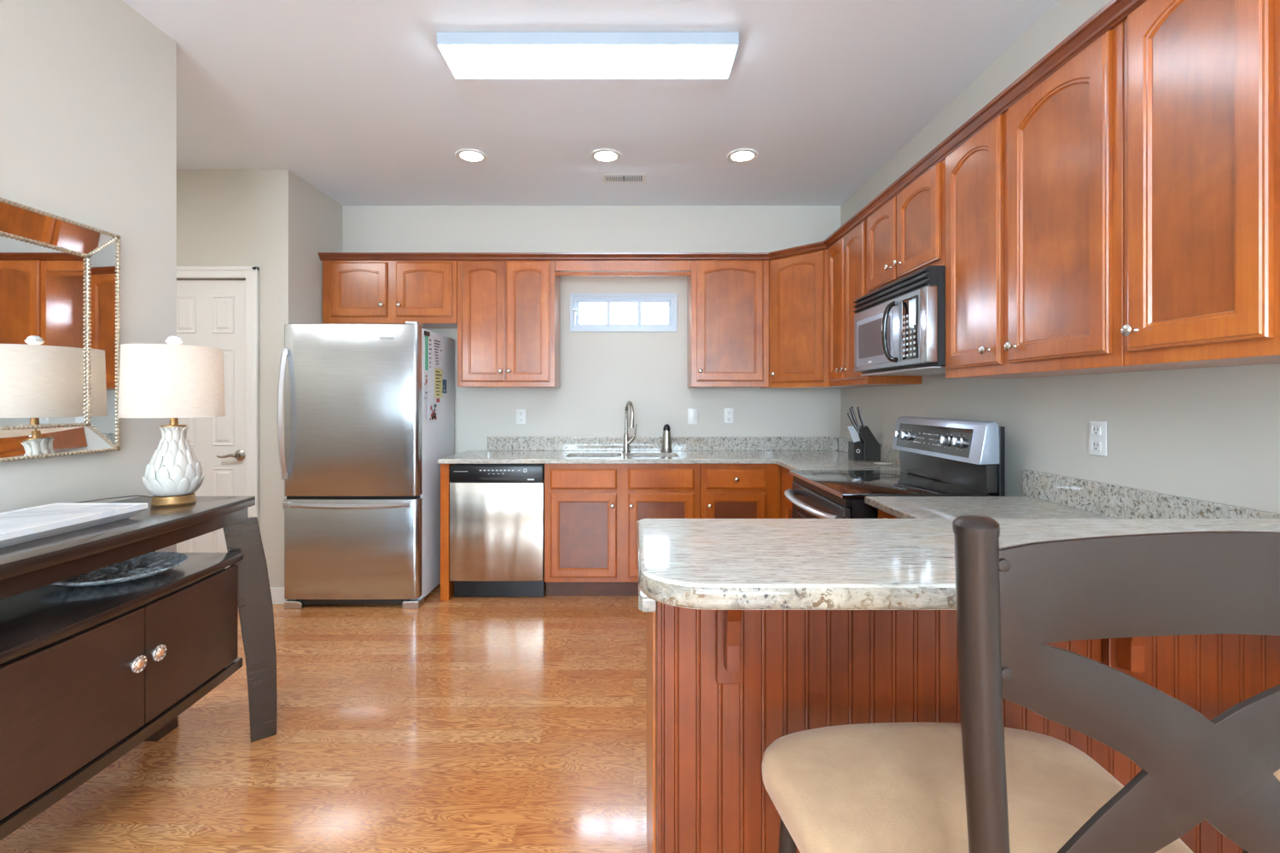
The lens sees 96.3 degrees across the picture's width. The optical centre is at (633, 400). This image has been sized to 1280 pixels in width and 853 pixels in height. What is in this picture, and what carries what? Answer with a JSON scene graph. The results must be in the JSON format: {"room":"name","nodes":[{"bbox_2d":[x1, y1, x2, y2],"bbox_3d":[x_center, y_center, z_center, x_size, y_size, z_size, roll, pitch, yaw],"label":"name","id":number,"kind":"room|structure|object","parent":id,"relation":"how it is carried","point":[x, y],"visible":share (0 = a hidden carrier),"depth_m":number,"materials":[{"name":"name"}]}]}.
{"room":"kitchen","nodes":[
{"label":"kitchen","id":0,"kind":"room"},
{"bbox_2d":[0,0,176,552],"bbox_3d":[-1.925,-0.087,-0.829,0.120,2.750,6.342,0,0,0],"label":"wall","id":1,"kind":"structure","parent":0,"point":[88,88],"depth_m":2.00,"materials":[{"name":"paint"}]},
{"bbox_2d":[0,197,121,462],"bbox_3d":[-1.847,-0.205,1.448,0.034,0.770,1.208,0,0,0],"label":"wall mirror","id":2,"kind":"object","parent":1,"relation":"attached to","point":[60,278],"visible":0.96,"depth_m":1.83,"materials":[{"name":"silver mirror"}]},
{"bbox_2d":[0,234,87,426],"bbox_3d":[-1.854,-0.204,1.450,0.008,0.574,0.990,0,0,0],"label":"mirror glass","id":3,"kind":"object","parent":2,"relation":"attached to","point":[43,282],"depth_m":1.80,"materials":[{"name":"silver mirror"}]},
{"bbox_2d":[0,201,114,255],"bbox_3d":[-1.845,-0.536,1.448,0.012,0.095,1.196,0,0,0],"label":"mirror","id":4,"kind":"object","parent":2,"relation":"attached to","point":[20,224],"depth_m":1.81,"materials":[{"name":"silver mirror"}]},
{"bbox_2d":[0,425,114,459],"bbox_3d":[-1.845,0.127,1.448,0.012,0.092,1.196,0,0,0],"label":"mirror","id":5,"kind":"object","parent":2,"relation":"attached to","point":[16,442],"depth_m":1.82,"materials":[{"name":"silver metal"}]},
{"bbox_2d":[87,239,117,445],"bbox_3d":[-1.845,-0.205,1.994,0.003,0.757,0.104,0,0,5],"label":"mirror","id":6,"kind":"object","parent":2,"relation":"attached to","point":[101,254],"depth_m":1.99,"materials":[{"name":"silver metal"}]},
{"bbox_2d":[176,169,269,581],"bbox_3d":[-2.892,-0.087,3.690,1.177,2.750,0.120,0,0,0],"label":"wall","id":7,"kind":"structure","parent":0,"point":[223,216],"depth_m":3.63,"materials":[{"name":"paint"}]},
{"bbox_2d":[176,266,258,568],"bbox_3d":[-2.730,0.222,3.639,0.728,2.132,0.093,0,0,0],"label":"door","id":8,"kind":"structure","parent":7,"relation":"in","point":[222,314],"depth_m":3.65,"materials":[{"name":"white wood"}]},
{"bbox_2d":[270,587,287,605],"bbox_3d":[-2.275,1.236,3.623,0.181,0.105,0.014,0,0,0],"label":"baseboard","id":9,"kind":"structure","parent":7,"relation":"attached to","point":[277,594],"depth_m":3.62,"materials":[{"name":"white wood"}]},
{"bbox_2d":[269,169,342,599],"bbox_3d":[-2.243,-0.087,4.027,0.120,2.750,0.795,0,0,0],"label":"wall","id":10,"kind":"structure","parent":0,"point":[305,222],"depth_m":3.63,"materials":[{"name":"paint"}]},
{"bbox_2d":[0,581,647,852],"bbox_3d":[-0.950,1.313,0.175,5.300,0.050,8.550,0,0,0],"label":"floor","id":11,"kind":"structure","parent":0,"point":[457,724],"depth_m":2.12,"materials":[{"name":"brown wood"}]},
{"bbox_2d":[0,496,277,840],"bbox_3d":[-1.612,0.824,1.450,0.479,0.928,1.630,0,0,0],"label":"sideboard","id":12,"kind":"object","parent":11,"relation":"on","point":[89,675],"visible":0.99,"depth_m":1.58,"materials":[{"name":"brown wood"}]},
{"bbox_2d":[0,503,147,548],"bbox_3d":[-1.656,0.339,1.401,0.288,0.041,0.772,0,0,0],"label":"marble tray","id":13,"kind":"object","parent":12,"relation":"on","point":[18,526],"visible":1,"depth_m":1.60,"materials":[{"name":"white stone"}]},
{"bbox_2d":[52,552,188,586],"bbox_3d":[-1.645,0.543,1.835,0.352,0.028,0.352,0,0,0],"label":"glass platter","id":14,"kind":"object","parent":12,"relation":"on","point":[153,563],"visible":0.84,"depth_m":1.84,"materials":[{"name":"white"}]},
{"bbox_2d":[0,552,243,663],"bbox_3d":[-1.621,0.571,1.452,0.447,0.026,1.305,0,0,0],"label":"shelf","id":15,"kind":"object","parent":12,"relation":"attached to","point":[33,622],"depth_m":1.58,"materials":[{"name":"brown wood"}]},
{"bbox_2d":[72,335,225,506],"bbox_3d":[-1.665,0.066,1.995,0.411,0.587,0.292,0,0,-11],"label":"table lamp","id":16,"kind":"object","parent":12,"relation":"on","point":[173,381],"visible":1,"depth_m":1.93,"materials":[{"name":"white fabric"}]},
{"bbox_2d":[276,321,453,609],"bbox_3d":[-1.742,0.399,3.859,0.832,1.778,0.811,0,0,0],"label":"refrigerator","id":17,"kind":"object","parent":11,"relation":"on","point":[360,468],"visible":1,"depth_m":3.53,"materials":[{"name":"silver metal"}]},
{"bbox_2d":[424,402,427,418],"bbox_3d":[-1.327,0.064,3.670,0.002,0.096,0.060,0,0,0],"label":"photo magnet","id":18,"kind":"object","parent":17,"relation":"attached to","point":[426,404],"visible":1,"depth_m":3.67,"materials":[{"name":"white paper"}]},
{"bbox_2d":[423,389,428,399],"bbox_3d":[-1.326,-0.038,3.669,0.003,0.061,0.074,0,0,0],"label":"photo magnet","id":19,"kind":"object","parent":17,"relation":"attached to","point":[425,392],"visible":1,"depth_m":3.67,"materials":[{"name":"white paper"}]},
{"bbox_2d":[423,372,428,385],"bbox_3d":[-1.326,-0.139,3.668,0.003,0.088,0.080,0,0,0],"label":"photo magnet","id":20,"kind":"object","parent":17,"relation":"attached to","point":[425,374],"visible":1,"depth_m":3.67,"materials":[{"name":"white paper"}]},
{"bbox_2d":[424,336,428,370],"bbox_3d":[-1.327,-0.304,3.682,0.002,0.219,0.055,0,0,0],"label":"paper sheet","id":21,"kind":"object","parent":17,"relation":"attached to","point":[426,337],"visible":1,"depth_m":3.68,"materials":[{"name":"green paper"}]},
{"bbox_2d":[424,331,430,336],"bbox_3d":[-1.321,-0.429,3.673,0.012,0.028,0.076,0,0,0],"label":"magnet","id":22,"kind":"object","parent":17,"relation":"attached to","point":[426,333],"visible":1,"depth_m":3.66,"materials":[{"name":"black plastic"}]},
{"bbox_2d":[428,336,432,370],"bbox_3d":[-1.325,-0.307,3.751,0.006,0.218,0.074,0,0,0],"label":"paper sheet","id":23,"kind":"object","parent":17,"relation":"attached to","point":[430,339],"visible":1,"depth_m":3.75,"materials":[{"name":"white paper"}]},
{"bbox_2d":[428,402,436,421],"bbox_3d":[-1.325,0.073,3.796,0.005,0.119,0.161,0,0,0],"label":"photo magnet","id":24,"kind":"object","parent":17,"relation":"attached to","point":[432,406],"visible":1,"depth_m":3.78,"materials":[{"name":"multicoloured paper"}]},
{"bbox_2d":[434,368,442,397],"bbox_3d":[-1.325,-0.118,3.907,0.004,0.195,0.154,0,0,0],"label":"paper note","id":25,"kind":"object","parent":17,"relation":"attached to","point":[438,373],"visible":1,"depth_m":3.90,"materials":[{"name":"beige paper"}]},
{"bbox_2d":[436,371,442,395],"bbox_3d":[-1.324,-0.117,3.906,0.001,0.163,0.115,0,0,0],"label":"print","id":26,"kind":"object","parent":25,"relation":"attached to","point":[439,374],"depth_m":3.91,"materials":[{"name":"yellow paper"}]},
{"bbox_2d":[432,337,443,367],"bbox_3d":[-1.324,-0.325,3.901,0.008,0.192,0.213,0,0,0],"label":"paper sheet","id":27,"kind":"object","parent":17,"relation":"attached to","point":[438,345],"visible":1,"depth_m":3.90,"materials":[{"name":"white paper"}]},
{"bbox_2d":[434,339,442,364],"bbox_3d":[-1.324,-0.325,3.896,0.001,0.160,0.152,0,0,0],"label":"print","id":28,"kind":"object","parent":27,"relation":"attached to","point":[438,343],"depth_m":3.89,"materials":[{"name":"grey paper"}]},
{"bbox_2d":[442,379,446,393],"bbox_3d":[-1.325,-0.099,4.028,0.006,0.096,0.075,0,0,0],"label":"photo magnet","id":29,"kind":"object","parent":17,"relation":"attached to","point":[444,381],"visible":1,"depth_m":4.02,"materials":[{"name":"blue paper"}]},
{"bbox_2d":[440,464,453,600],"bbox_3d":[-1.213,0.847,3.994,0.056,0.882,0.613,0,0,0],"label":"end panel","id":30,"kind":"object","parent":11,"relation":"on","point":[446,586],"visible":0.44,"depth_m":3.69,"materials":[{"name":"brown wood"}]},
{"bbox_2d":[449,464,544,597],"bbox_3d":[-0.879,0.850,3.962,0.598,0.867,0.580,0,0,0],"label":"dishwasher","id":31,"kind":"object","parent":11,"relation":"on","point":[497,511],"visible":1,"depth_m":3.68,"materials":[{"name":"silver metal"}]},
{"bbox_2d":[544,464,700,596],"bbox_3d":[-0.070,0.848,3.973,1.006,0.880,0.644,0,0,0],"label":"base cabinet","id":32,"kind":"object","parent":11,"relation":"on","point":[592,512],"visible":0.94,"depth_m":3.69,"materials":[{"name":"brown wood"}]},
{"bbox_2d":[437,436,904,471],"bbox_3d":[0.155,0.338,3.666,2.798,0.132,1.272,0,0,0],"label":"countertop","id":33,"kind":"structure","parent":32,"relation":"on","point":[790,453],"depth_m":4.12,"materials":[{"name":"grey stone"}]},
{"bbox_2d":[622,401,636,452],"bbox_3d":[-0.009,0.187,4.098,0.097,0.373,0.230,0,0,-16],"label":"kitchen faucet","id":34,"kind":"object","parent":33,"relation":"on","point":[627,442],"visible":1,"depth_m":4.15,"materials":[{"name":"silver metal"}]},
{"bbox_2d":[661,424,672,452],"bbox_3d":[0.245,0.273,4.170,0.076,0.202,0.076,0,0,0],"label":"soap bottle","id":35,"kind":"object","parent":33,"relation":"on","point":[666,439],"visible":1,"depth_m":4.14,"materials":[{"name":"silver metal"}]},
{"bbox_2d":[848,425,880,460],"bbox_3d":[1.451,0.265,3.599,0.164,0.215,0.102,0,0,0],"label":"knife block","id":36,"kind":"object","parent":33,"relation":"on","point":[868,449],"visible":0.96,"depth_m":3.55,"materials":[{"name":"black wood"}]},
{"bbox_2d":[847,425,855,442],"bbox_3d":[1.354,0.210,3.562,0.047,0.103,0.012,0,0,0],"label":"steak knife","id":37,"kind":"object","parent":36,"relation":"in","point":[848,427],"visible":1,"depth_m":3.56,"materials":[{"name":"silver metal"}]},
{"bbox_2d":[849,425,855,442],"bbox_3d":[1.366,0.210,3.569,0.045,0.103,0.012,0,0,0],"label":"steak knife","id":38,"kind":"object","parent":36,"relation":"in","point":[850,426],"visible":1,"depth_m":3.56,"materials":[{"name":"silver metal"}]},
{"bbox_2d":[847,413,859,433],"bbox_3d":[1.369,0.140,3.568,0.076,0.124,0.021,0,0,0],"label":"kitchen knife","id":39,"kind":"object","parent":36,"relation":"in","point":[848,415],"visible":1,"depth_m":3.56,"materials":[{"name":"black plastic"}]},
{"bbox_2d":[849,407,859,430],"bbox_3d":[1.387,0.118,3.592,0.067,0.145,0.019,0,0,0],"label":"kitchen knife","id":40,"kind":"object","parent":36,"relation":"in","point":[850,409],"visible":0.95,"depth_m":3.59,"materials":[{"name":"black plastic"}]},
{"bbox_2d":[850,425,857,442],"bbox_3d":[1.379,0.210,3.576,0.043,0.102,0.012,0,0,0],"label":"steak knife","id":41,"kind":"object","parent":36,"relation":"in","point":[852,426],"visible":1,"depth_m":3.57,"materials":[{"name":"silver metal"}]},
{"bbox_2d":[850,407,860,428],"bbox_3d":[1.404,0.109,3.617,0.059,0.142,0.019,0,0,0],"label":"kitchen knife","id":42,"kind":"object","parent":36,"relation":"on","point":[852,408],"visible":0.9,"depth_m":3.61,"materials":[{"name":"black plastic"}]},
{"bbox_2d":[852,426,858,441],"bbox_3d":[1.391,0.210,3.583,0.041,0.102,0.012,0,0,0],"label":"steak knife","id":43,"kind":"object","parent":36,"relation":"in","point":[852,427],"visible":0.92,"depth_m":3.58,"materials":[{"name":"silver metal"}]},
{"bbox_2d":[856,407,864,427],"bbox_3d":[1.420,0.105,3.577,0.049,0.133,0.019,0,0,0],"label":"kitchen knife","id":44,"kind":"object","parent":36,"relation":"on","point":[858,408],"visible":1,"depth_m":3.58,"materials":[{"name":"black plastic"}]},
{"bbox_2d":[873,462,893,465],"bbox_3d":[1.452,0.368,3.330,0.116,0.009,0.070,0,0,0],"label":"spoon rest","id":45,"kind":"object","parent":33,"relation":"on","point":[877,463],"visible":1,"depth_m":3.34,"materials":[{"name":"beige ceramic"}]},
{"bbox_2d":[646,611,655,852],"bbox_3d":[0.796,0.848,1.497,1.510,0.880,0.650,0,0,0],"label":"end panel","id":46,"kind":"object","parent":11,"relation":"on","point":[650,616],"visible":0.02,"depth_m":1.28,"materials":[{"name":"brown wood"}]},
{"bbox_2d":[636,469,1279,612],"bbox_3d":[0.782,0.338,1.675,1.544,0.132,1.174,0,0,0],"label":"countertop","id":47,"kind":"structure","parent":46,"relation":"on","point":[1049,496],"depth_m":1.92,"materials":[{"name":"stone"}]},
{"bbox_2d":[700,464,780,518],"bbox_3d":[0.695,0.848,3.973,0.515,0.880,0.644,0,0,0],"label":"base cabinet","id":48,"kind":"object","parent":11,"relation":"on","point":[727,491],"visible":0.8,"depth_m":3.69,"materials":[{"name":"brown wood"}]},
{"bbox_2d":[780,466,794,518],"bbox_3d":[1.225,0.848,3.365,0.644,0.880,0.668,0,0,0],"label":"base cabinet","id":49,"kind":"object","parent":11,"relation":"on","point":[787,481],"visible":0.03,"depth_m":3.52,"materials":[{"name":"brown wood"}]},
{"bbox_2d":[878,509,898,518],"bbox_3d":[1.225,0.848,2.016,0.644,0.880,0.438,0,0,0],"label":"base cabinet","id":50,"kind":"object","parent":11,"relation":"on","point":[881,514],"visible":0.02,"depth_m":2.17,"materials":[{"name":"brown wood"}]},
{"bbox_2d":[784,416,1004,518],"bbox_3d":[1.103,0.675,2.639,0.717,1.186,0.770,0,0,0],"label":"stove","id":51,"kind":"object","parent":11,"relation":"on","point":[939,456],"visible":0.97,"depth_m":2.48,"materials":[{"name":"silver metal"}]},
{"bbox_2d":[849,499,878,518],"bbox_3d":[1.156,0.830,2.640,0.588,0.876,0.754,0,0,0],"label":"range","id":52,"kind":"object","parent":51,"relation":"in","point":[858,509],"depth_m":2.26,"materials":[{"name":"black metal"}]},
{"bbox_2d":[789,470,989,499],"bbox_3d":[1.113,0.377,2.640,0.583,0.021,0.761,0,0,0],"label":"cooktop","id":53,"kind":"object","parent":51,"relation":"in","point":[836,484],"depth_m":2.52,"materials":[{"name":"black glass"}]},
{"bbox_2d":[655,601,1279,852],"bbox_3d":[0.792,0.784,1.099,1.521,1.007,0.126,0,0,0],"label":"peninsula base","id":54,"kind":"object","parent":11,"relation":"on","point":[804,670],"depth_m":1.05,"materials":[{"name":"brown wood"}]},
{"bbox_2d":[715,610,759,684],"bbox_3d":[0.175,0.395,0.949,0.048,0.232,0.199,0,0,0],"label":"corbel","id":55,"kind":"object","parent":54,"relation":"attached to","point":[729,623],"visible":0.58,"depth_m":1.02,"materials":[{"name":"brown wood"}]},
{"bbox_2d":[637,518,1279,610],"bbox_3d":[0.781,0.261,0.974,1.546,0.034,0.442,0,0,0],"label":"countertop","id":56,"kind":"structure","parent":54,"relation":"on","point":[702,564],"depth_m":0.92,"materials":[{"name":"grey stone"}]},
{"bbox_2d":[1102,636,1146,678],"bbox_3d":[0.880,0.395,0.949,0.048,0.232,0.199,0,0,0],"label":"corbel","id":57,"kind":"object","parent":54,"relation":"attached to","point":[1125,655],"visible":0.11,"depth_m":1.01,"materials":[{"name":"brown wood"}]},
{"bbox_2d":[761,515,1279,852],"bbox_3d":[0.452,0.690,0.703,0.510,1.195,0.550,0,0,0],"label":"bar stool","id":58,"kind":"object","parent":11,"relation":"on","point":[978,784],"visible":1,"depth_m":0.47,"materials":[{"name":"beige fabric"}]},
{"bbox_2d":[1242,768,1279,852],"bbox_3d":[1.185,0.690,0.693,0.510,1.195,0.550,0,0,0],"label":"bar stool","id":59,"kind":"object","parent":11,"relation":"on","point":[1277,774],"visible":0.05,"depth_m":0.84,"materials":[{"name":"brown metal"}]},
{"bbox_2d":[122,0,1058,205],"bbox_3d":[-0.950,-1.512,0.175,5.300,0.100,8.550,0,0,0],"label":"ceiling","id":60,"kind":"structure","parent":0,"point":[360,101],"depth_m":2.75,"materials":[{"name":"paint"}]},
{"bbox_2d":[455,149,487,162],"bbox_3d":[-0.964,-1.458,3.420,0.184,0.006,0.184,0,0,0],"label":"recessed light","id":61,"kind":"object","parent":60,"relation":"in","point":[468,155],"visible":1,"depth_m":3.41,"materials":[{"name":"white plastic"}]},
{"bbox_2d":[436,32,738,78],"bbox_3d":[-0.180,-1.425,2.385,1.200,0.071,0.230,0,0,0],"label":"ceiling light","id":62,"kind":"object","parent":60,"relation":"attached to","point":[467,55],"visible":1,"depth_m":2.30,"materials":[{"name":"white plastic"}]},
{"bbox_2d":[590,149,621,162],"bbox_3d":[-0.163,-1.458,3.420,0.184,0.006,0.184,0,0,0],"label":"recessed light","id":63,"kind":"object","parent":60,"relation":"in","point":[600,155],"visible":1,"depth_m":3.41,"materials":[{"name":"white plastic"}]},
{"bbox_2d":[600,174,645,181],"bbox_3d":[-0.061,-1.456,3.760,0.290,0.009,0.136,0,0,0],"label":"ceiling vent","id":64,"kind":"object","parent":60,"relation":"in","point":[605,177],"visible":1,"depth_m":3.75,"materials":[{"name":"white plastic"}]},
{"bbox_2d":[727,149,757,162],"bbox_3d":[0.651,-1.458,3.420,0.184,0.006,0.184,0,0,0],"label":"recessed light","id":65,"kind":"object","parent":60,"relation":"in","point":[740,155],"visible":1,"depth_m":3.41,"materials":[{"name":"white plastic"}]},
{"bbox_2d":[342,205,840,454],"bbox_3d":[-0.313,-0.087,4.365,3.740,2.750,0.120,0,0,0],"label":"wall","id":66,"kind":"structure","parent":0,"point":[601,372],"depth_m":4.30,"materials":[{"name":"paint"}]},
{"bbox_2d":[322,261,457,328],"bbox_3d":[-1.704,-0.770,4.131,0.941,0.460,0.344,0,0,0],"label":"upper cabinet","id":67,"kind":"object","parent":66,"relation":"attached to","point":[425,293],"visible":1,"depth_m":4.00,"materials":[{"name":"brown wood"}]},
{"bbox_2d":[318,0,1146,261],"bbox_3d":[0.289,-1.002,3.018,2.352,0.047,5.298,0,0,-43],"label":"crown molding","id":68,"kind":"structure","parent":67,"relation":"on","point":[1111,14],"depth_m":2.70,"materials":[{"name":"brown wood"}]},
{"bbox_2d":[457,261,560,388],"bbox_3d":[-0.889,-0.548,4.131,0.683,0.904,0.344,0,0,0],"label":"upper cabinet","id":69,"kind":"object","parent":66,"relation":"attached to","point":[509,312],"visible":1,"depth_m":4.00,"materials":[{"name":"brown wood"}]},
{"bbox_2d":[554,261,691,276],"bbox_3d":[-0.070,-0.926,4.011,0.948,0.109,0.034,0,0,0],"label":"window valance","id":70,"kind":"object","parent":69,"relation":"attached to","point":[560,265],"visible":1,"depth_m":4.01,"materials":[{"name":"brown wood"}]},
{"bbox_2d":[516,408,525,424],"bbox_3d":[-0.841,0.122,4.300,0.072,0.116,0.009,0,0,0],"label":"wall outlet","id":71,"kind":"object","parent":66,"relation":"attached to","point":[520,413],"visible":1,"depth_m":4.30,"materials":[{"name":"white plastic"}]},
{"bbox_2d":[570,293,677,331],"bbox_3d":[-0.072,-0.660,4.323,0.804,0.288,0.104,0,0,0],"label":"window","id":72,"kind":"structure","parent":66,"relation":"in","point":[575,299],"depth_m":4.32,"materials":[{"name":"white plastic"}]},
{"bbox_2d":[687,408,697,424],"bbox_3d":[0.447,0.118,4.300,0.072,0.116,0.008,0,0,0],"label":"light switch","id":73,"kind":"object","parent":66,"relation":"attached to","point":[692,413],"visible":1,"depth_m":4.30,"materials":[{"name":"white plastic"}]},
{"bbox_2d":[687,260,768,388],"bbox_3d":[0.678,-0.548,4.131,0.543,0.904,0.344,0,0,0],"label":"upper cabinet","id":74,"kind":"object","parent":66,"relation":"attached to","point":[728,300],"visible":0.99,"depth_m":4.00,"materials":[{"name":"brown wood"}]},
{"bbox_2d":[723,407,733,424],"bbox_3d":[0.718,0.115,4.300,0.072,0.116,0.009,0,0,0],"label":"wall outlet","id":75,"kind":"object","parent":66,"relation":"attached to","point":[728,412],"visible":1,"depth_m":4.30,"materials":[{"name":"white plastic"}]},
{"bbox_2d":[760,249,872,389],"bbox_3d":[1.251,-0.544,4.002,0.609,0.911,0.602,0,0,0],"label":"upper cabinet","id":76,"kind":"object","parent":66,"relation":"attached to","point":[798,284],"visible":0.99,"depth_m":3.84,"materials":[{"name":"brown wood"}]},
{"bbox_2d":[840,0,1279,513],"bbox_3d":[1.617,-0.087,0.212,0.120,2.750,8.425,0,0,0],"label":"wall","id":77,"kind":"structure","parent":0,"point":[1210,434],"depth_m":1.96,"materials":[{"name":"paint"}]},
{"bbox_2d":[828,219,921,386],"bbox_3d":[1.383,-0.544,3.392,0.344,0.911,0.612,0,0,0],"label":"upper cabinet","id":78,"kind":"object","parent":77,"relation":"attached to","point":[847,257],"visible":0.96,"depth_m":3.33,"materials":[{"name":"brown wood"}]},
{"bbox_2d":[866,158,945,293],"bbox_3d":[1.383,-0.772,2.703,0.344,0.456,0.759,0,0,0],"label":"upper cabinet","id":79,"kind":"object","parent":77,"relation":"attached to","point":[906,235],"visible":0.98,"depth_m":2.60,"materials":[{"name":"brown wood"}]},
{"bbox_2d":[853,265,945,376],"bbox_3d":[1.333,-0.334,2.663,0.442,0.408,0.757,0,0,0],"label":"microwave","id":80,"kind":"object","parent":79,"relation":"attached to","point":[899,326],"visible":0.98,"depth_m":2.50,"materials":[{"name":"silver plastic"}]},
{"bbox_2d":[945,19,1228,378],"bbox_3d":[1.383,-0.544,1.899,0.344,0.911,0.840,0,0,0],"label":"upper cabinet","id":81,"kind":"object","parent":77,"relation":"attached to","point":[1035,198],"visible":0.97,"depth_m":1.75,"materials":[{"name":"brown wood"}]},
{"bbox_2d":[1088,420,1106,456],"bbox_3d":[1.552,0.126,1.918,0.009,0.116,0.072,0,0,0],"label":"wall outlet","id":82,"kind":"object","parent":77,"relation":"attached to","point":[1097,429],"visible":1,"depth_m":1.91,"materials":[{"name":"white plastic"}]},
{"bbox_2d":[1091,441,1100,451],"bbox_3d":[1.550,0.152,1.918,0.005,0.032,0.034,0,0,0],"label":"receptacle","id":83,"kind":"object","parent":82,"relation":"attached to","point":[1096,445],"depth_m":1.92,"materials":[{"name":"grey plastic"}]},
{"bbox_2d":[1091,425,1100,435],"bbox_3d":[1.550,0.100,1.918,0.005,0.032,0.034,0,0,0],"label":"receptacle","id":84,"kind":"object","parent":82,"relation":"attached to","point":[1096,430],"depth_m":1.92,"materials":[{"name":"grey plastic"}]},
{"bbox_2d":[1022,469,1279,518],"bbox_3d":[1.545,0.323,1.730,0.020,0.102,1.065,0,0,0],"label":"backsplash","id":85,"kind":"structure","parent":77,"relation":"attached to","point":[1118,502],"depth_m":1.80,"materials":[{"name":"stone"}]},
{"bbox_2d":[1120,0,1279,366],"bbox_3d":[1.383,-0.544,1.294,0.344,0.911,0.362,0,0,0],"label":"upper cabinet","id":86,"kind":"object","parent":77,"relation":"attached to","point":[1202,77],"visible":0.99,"depth_m":1.26,"materials":[{"name":"brown wood"}]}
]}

